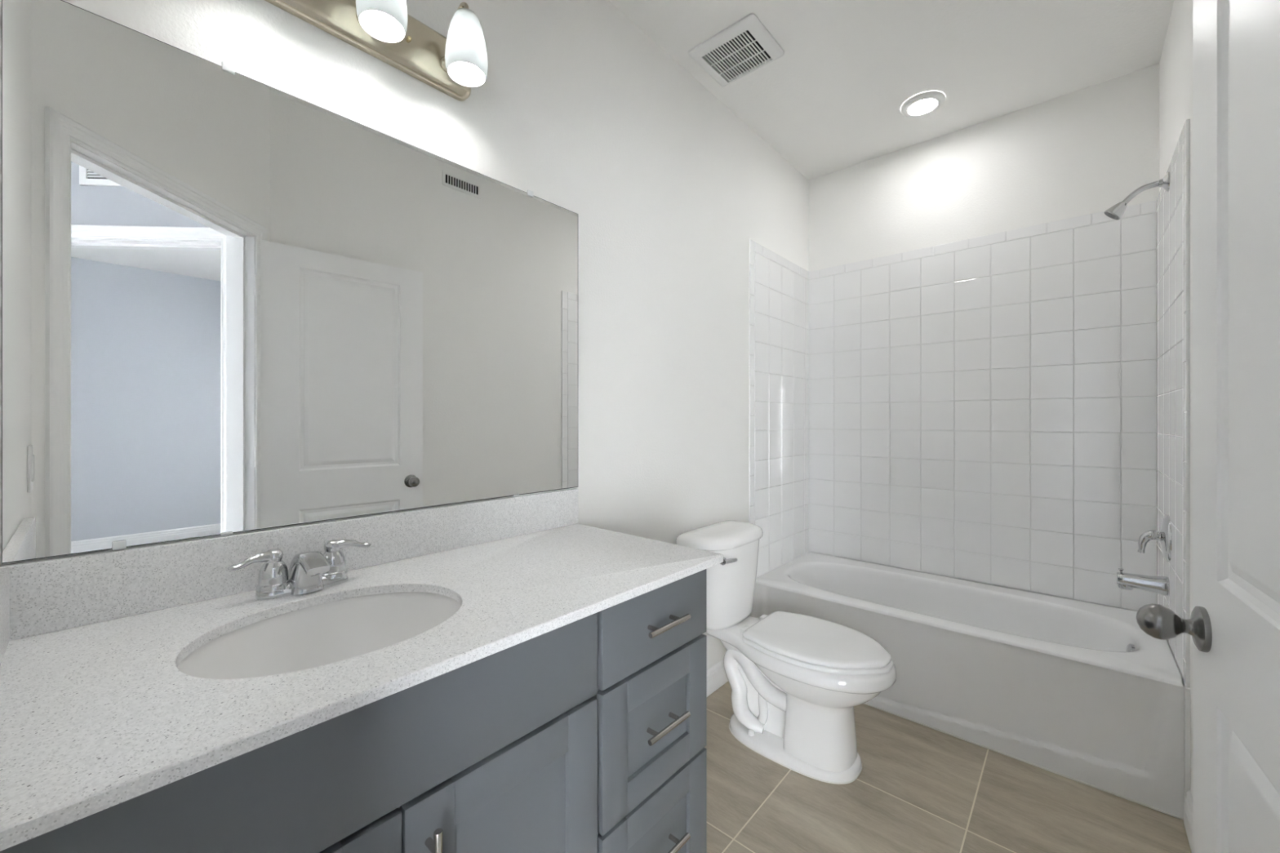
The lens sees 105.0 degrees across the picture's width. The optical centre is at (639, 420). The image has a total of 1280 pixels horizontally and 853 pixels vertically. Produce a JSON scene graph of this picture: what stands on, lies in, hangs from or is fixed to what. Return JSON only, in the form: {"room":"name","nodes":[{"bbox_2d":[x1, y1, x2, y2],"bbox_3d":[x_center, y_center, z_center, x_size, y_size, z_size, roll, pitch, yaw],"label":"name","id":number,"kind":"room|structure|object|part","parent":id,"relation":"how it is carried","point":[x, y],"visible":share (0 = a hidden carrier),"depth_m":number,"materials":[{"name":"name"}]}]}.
{"room":"bathroom","nodes":[
{"label":"bathroom","id":0,"kind":"room"},
{"bbox_2d":[0,0,808,670],"bbox_3d":[-0.009,-0.132,1.962,0.121,2.790,3.351,0,0,42],"label":"wall","id":1,"kind":"structure","parent":0,"point":[693,229],"depth_m":1.86,"materials":[{"name":"white paint"}]},
{"bbox_2d":[0,488,577,640],"bbox_3d":[-0.603,0.284,1.194,0.019,0.115,1.180,0,0,42],"label":"backsplash","id":2,"kind":"structure","parent":1,"relation":"attached to","point":[55,594],"depth_m":0.95,"materials":[{"name":"stone"}]},
{"bbox_2d":[1,0,577,564],"bbox_3d":[-0.600,-0.238,1.205,0.011,0.928,1.181,0,0,42],"label":"mirror","id":3,"kind":"object","parent":1,"relation":"attached to","point":[233,302],"visible":1,"depth_m":0.98,"materials":[{"name":"grey mirror"}]},
{"bbox_2d":[264,0,487,101],"bbox_3d":[-0.589,-0.951,1.095,0.174,0.189,0.544,0,0,42],"label":"vanity light","id":4,"kind":"object","parent":1,"relation":"attached to","point":[453,64],"visible":1,"depth_m":1.17,"materials":[{"name":"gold metal"}]},
{"bbox_3d":[-0.561,-0.930,1.070,0.100,0.146,0.100,0,0,42],"label":"lamp shade","id":5,"kind":"part","parent":4,"relation":"part of","materials":[{"name":"white glass"}]},
{"bbox_3d":[-0.561,-0.920,1.070,0.059,0.097,0.059,0,0,42],"label":"bulb","id":6,"kind":"part","parent":4,"relation":"part of","materials":[{"name":"white glass"}]},
{"bbox_3d":[-0.457,-0.977,1.242,0.127,0.137,0.055,0,0,42],"label":"arm","id":7,"kind":"part","parent":4,"relation":"part of","materials":[{"name":"beige metal"}]},
{"bbox_3d":[-0.430,-0.930,1.218,0.100,0.146,0.100,0,0,42],"label":"lamp shade","id":8,"kind":"part","parent":4,"relation":"part of","materials":[{"name":"white glass"}]},
{"bbox_3d":[-0.430,-0.920,1.218,0.059,0.097,0.059,0,0,42],"label":"bulb","id":9,"kind":"part","parent":4,"relation":"part of","materials":[{"name":"white glass"}]},
{"bbox_2d":[706,659,728,697],"bbox_3d":[0.172,1.188,2.072,0.014,0.108,1.198,0,0,42],"label":"baseboard","id":10,"kind":"structure","parent":1,"relation":"attached to","point":[717,677],"depth_m":2.27,"materials":[{"name":"white paint"}]},
{"bbox_2d":[608,0,1173,180],"bbox_3d":[0.990,-1.557,-1.248,6.150,0.100,7.050,0,0,42],"label":"ceiling","id":11,"kind":"structure","parent":0,"point":[846,70],"depth_m":2.04,"materials":[{"name":"white paint"}]},
{"bbox_2d":[688,13,784,86],"bbox_3d":[0.394,-1.499,2.011,0.300,0.014,0.270,0,0,42],"label":"exhaust fan","id":12,"kind":"object","parent":11,"relation":"attached to","point":[746,46],"visible":1,"depth_m":1.99,"materials":[{"name":"white plastic"}]},
{"bbox_2d":[900,90,945,117],"bbox_3d":[1.343,-1.497,2.335,0.184,0.018,0.184,0,0,42],"label":"recessed light","id":13,"kind":"object","parent":11,"relation":"in","point":[923,104],"visible":1,"depth_m":2.31,"materials":[{"name":"white plastic"}]},
{"bbox_2d":[704,681,1191,852],"bbox_3d":[0.564,1.258,1.336,1.778,0.030,3.453,0,0,42],"label":"floor","id":14,"kind":"structure","parent":0,"point":[918,788],"depth_m":1.59,"materials":[{"name":"tile"}]},
{"bbox_2d":[0,612,597,852],"bbox_3d":[-0.526,0.801,0.847,0.593,0.884,0.761,0,0,42],"label":"base cabinet","id":15,"kind":"object","parent":14,"relation":"on","point":[496,753],"visible":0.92,"depth_m":0.69,"materials":[{"name":"grey wood"}]},
{"bbox_3d":[-0.461,0.838,0.542,0.018,0.595,0.378,0,0,42],"label":"cabinet door","id":16,"kind":"part","parent":15,"relation":"part of","materials":[{"name":"grey wood"}]},
{"bbox_2d":[0,524,723,851],"bbox_3d":[-0.392,0.350,1.007,0.583,0.018,1.180,0,0,42],"label":"countertop","id":17,"kind":"structure","parent":15,"relation":"on","point":[95,717],"depth_m":0.67,"materials":[{"name":"stone"}]},
{"bbox_2d":[0,567,8,666],"bbox_3d":[-0.772,0.284,0.567,0.560,0.115,0.018,0,0,42],"label":"sidesplash","id":18,"kind":"object","parent":17,"relation":"on","point":[4,572],"visible":1,"depth_m":0.71,"materials":[{"name":"stone"}]},
{"bbox_2d":[227,539,371,600],"bbox_3d":[-0.658,0.296,0.976,0.129,0.090,0.243,0,0,42],"label":"faucet","id":19,"kind":"object","parent":17,"relation":"on","point":[309,571],"visible":1,"depth_m":0.96,"materials":[{"name":"silver metal"}]},
{"bbox_3d":[-0.730,0.289,0.943,0.055,0.076,0.098,0,0,42],"label":"handle","id":20,"kind":"part","parent":19,"relation":"part of","materials":[{"name":"silver metal"}]},
{"bbox_3d":[-0.658,0.300,0.976,0.129,0.079,0.058,0,0,42],"label":"spout","id":21,"kind":"part","parent":19,"relation":"part of","materials":[{"name":"silver metal"}]},
{"bbox_3d":[-0.634,0.289,1.052,0.055,0.076,0.098,0,0,42],"label":"handle","id":22,"kind":"part","parent":19,"relation":"part of","materials":[{"name":"silver metal"}]},
{"bbox_2d":[177,591,460,679],"bbox_3d":[-0.514,0.436,0.839,0.355,0.154,0.442,0,0,42],"label":"sink","id":23,"kind":"object","parent":17,"relation":"in","point":[336,631],"visible":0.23,"depth_m":0.95,"materials":[{"name":"white ceramic"}]},
{"bbox_3d":[-0.291,0.641,0.693,0.036,0.137,0.012,0,0,42],"label":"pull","id":24,"kind":"part","parent":15,"relation":"part of","materials":[{"name":"silver metal"}]},
{"bbox_3d":[-0.211,0.838,0.824,0.018,0.595,0.366,0,0,42],"label":"cabinet door","id":25,"kind":"part","parent":15,"relation":"part of","materials":[{"name":"grey wood"}]},
{"bbox_2d":[593,568,706,852],"bbox_3d":[-0.149,0.801,1.272,0.593,0.884,0.374,0,0,42],"label":"drawers","id":26,"kind":"object","parent":14,"relation":"on","point":[651,695],"visible":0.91,"depth_m":1.09,"materials":[{"name":"grey wood"}]},
{"bbox_3d":[0.040,0.679,1.106,0.018,0.276,0.364,0,0,42],"label":"drawer","id":27,"kind":"part","parent":26,"relation":"part of","materials":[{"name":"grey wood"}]},
{"bbox_3d":[0.040,0.980,1.106,0.018,0.310,0.364,0,0,42],"label":"drawer","id":28,"kind":"part","parent":26,"relation":"part of","materials":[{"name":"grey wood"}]},
{"bbox_3d":[0.040,0.451,1.106,0.018,0.160,0.364,0,0,42],"label":"drawer","id":29,"kind":"part","parent":26,"relation":"part of","materials":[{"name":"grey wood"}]},
{"bbox_3d":[0.057,0.672,1.084,0.036,0.012,0.137,0,0,42],"label":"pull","id":30,"kind":"part","parent":26,"relation":"part of","materials":[{"name":"silver metal"}]},
{"bbox_3d":[0.058,0.449,1.086,0.036,0.012,0.137,0,0,42],"label":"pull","id":31,"kind":"part","parent":26,"relation":"part of","materials":[{"name":"silver metal"}]},
{"bbox_3d":[0.057,0.951,1.084,0.036,0.012,0.137,0,0,42],"label":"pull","id":32,"kind":"part","parent":26,"relation":"part of","materials":[{"name":"silver metal"}]},
{"bbox_2d":[675,520,896,784],"bbox_3d":[0.561,0.850,1.910,0.785,0.786,0.431,0,0,42],"label":"toilet","id":33,"kind":"object","parent":14,"relation":"on","point":[797,682],"visible":0.99,"depth_m":1.81,"materials":[{"name":"white ceramic"}]},
{"bbox_3d":[0.358,0.482,2.090,0.241,0.050,0.430,0,0,42],"label":"tank lid","id":34,"kind":"part","parent":33,"relation":"part of","materials":[{"name":"white ceramic"}]},
{"bbox_3d":[0.346,0.543,1.909,0.082,0.030,0.027,0,0,-31],"label":"flush lever","id":35,"kind":"part","parent":33,"relation":"part of","materials":[{"name":"silver metal"}]},
{"bbox_3d":[0.357,0.673,2.091,0.219,0.336,0.400,0,0,42],"label":"tank","id":36,"kind":"part","parent":33,"relation":"part of","materials":[{"name":"white ceramic"}]},
{"bbox_3d":[0.662,0.811,1.820,0.486,0.017,0.376,0,0,42],"label":"seat lid","id":37,"kind":"part","parent":33,"relation":"part of","materials":[{"name":"white plastic"}]},
{"bbox_3d":[0.664,0.830,1.818,0.492,0.021,0.382,0,0,42],"label":"seat","id":38,"kind":"part","parent":33,"relation":"part of","materials":[{"name":"white plastic"}]},
{"bbox_2d":[751,551,1184,820],"bbox_3d":[1.373,1.031,2.293,1.502,0.426,0.724,0,0,42],"label":"bathtub","id":39,"kind":"object","parent":14,"relation":"on","point":[1077,691],"visible":0.75,"depth_m":1.90,"materials":[{"name":"white ceramic"}]},
{"bbox_3d":[1.832,0.871,1.836,0.021,0.072,0.072,0,0,36],"label":"overflow plate","id":40,"kind":"part","parent":39,"relation":"part of","materials":[{"name":"silver metal"}]},
{"bbox_2d":[808,63,1159,611],"bbox_3d":[1.708,-0.132,2.584,1.632,2.790,0.140,0,0,42],"label":"wall","id":41,"kind":"structure","parent":0,"point":[983,359],"depth_m":2.43,"materials":[{"name":"white tile"}]},
{"bbox_2d":[1156,0,1192,795],"bbox_3d":[1.417,-0.132,1.122,0.124,2.790,2.447,0,0,42],"label":"wall","id":42,"kind":"structure","parent":0,"point":[1174,206],"depth_m":1.65,"materials":[{"name":"white paint"}]},
{"bbox_2d":[1104,172,1169,219],"bbox_3d":[1.871,-0.840,1.855,0.172,0.136,0.068,0,0,42],"label":"showerhead","id":43,"kind":"object","parent":42,"relation":"attached to","point":[1116,211],"visible":1,"depth_m":1.86,"materials":[{"name":"silver metal"}]},
{"bbox_3d":[1.890,-0.856,1.839,0.121,0.060,0.020,0,0,42],"label":"arm","id":44,"kind":"part","parent":43,"relation":"part of","materials":[{"name":"silver metal"}]},
{"bbox_2d":[1116,568,1169,595],"bbox_3d":[1.884,0.604,1.844,0.136,0.074,0.066,0,0,42],"label":"tub spout","id":45,"kind":"object","parent":42,"relation":"attached to","point":[1159,584],"visible":1,"depth_m":1.82,"materials":[{"name":"silver metal"}]},
{"bbox_2d":[1137,515,1172,561],"bbox_3d":[1.905,0.431,1.825,0.081,0.168,0.168,0,0,42],"label":"shower valve","id":46,"kind":"object","parent":42,"relation":"attached to","point":[1164,535],"visible":1,"depth_m":1.79,"materials":[{"name":"silver metal"}]},
{"bbox_3d":[1.897,0.452,1.833,0.057,0.089,0.035,0,0,42],"label":"handle","id":47,"kind":"part","parent":46,"relation":"part of","materials":[{"name":"silver metal"}]},
{"bbox_2d":[1184,685,1190,797],"bbox_3d":[1.692,1.033,1.518,0.013,0.420,0.016,0,0,42],"label":"trim","id":48,"kind":"structure","parent":42,"relation":"attached to","point":[1187,690],"depth_m":1.51,"materials":[{"name":"white paint"}]},
{"bbox_2d":[1183,790,1192,852],"bbox_3d":[1.132,1.188,0.891,0.014,0.108,1.665,0,0,42],"label":"baseboard","id":49,"kind":"structure","parent":42,"relation":"attached to","point":[1188,804],"depth_m":1.47,"materials":[{"name":"white paint"}]},
{"bbox_2d":[1136,0,1279,852],"bbox_3d":[0.672,0.216,0.518,0.172,2.031,0.746,0,0,42],"label":"door","id":50,"kind":"structure","parent":42,"relation":"in","point":[1233,624],"depth_m":0.66,"materials":[{"name":"white paint"}]},
{"bbox_3d":[0.842,0.321,0.780,0.078,0.067,0.067,0,0,42],"label":"knob","id":51,"kind":"part","parent":50,"relation":"part of","materials":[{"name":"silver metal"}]}
]}

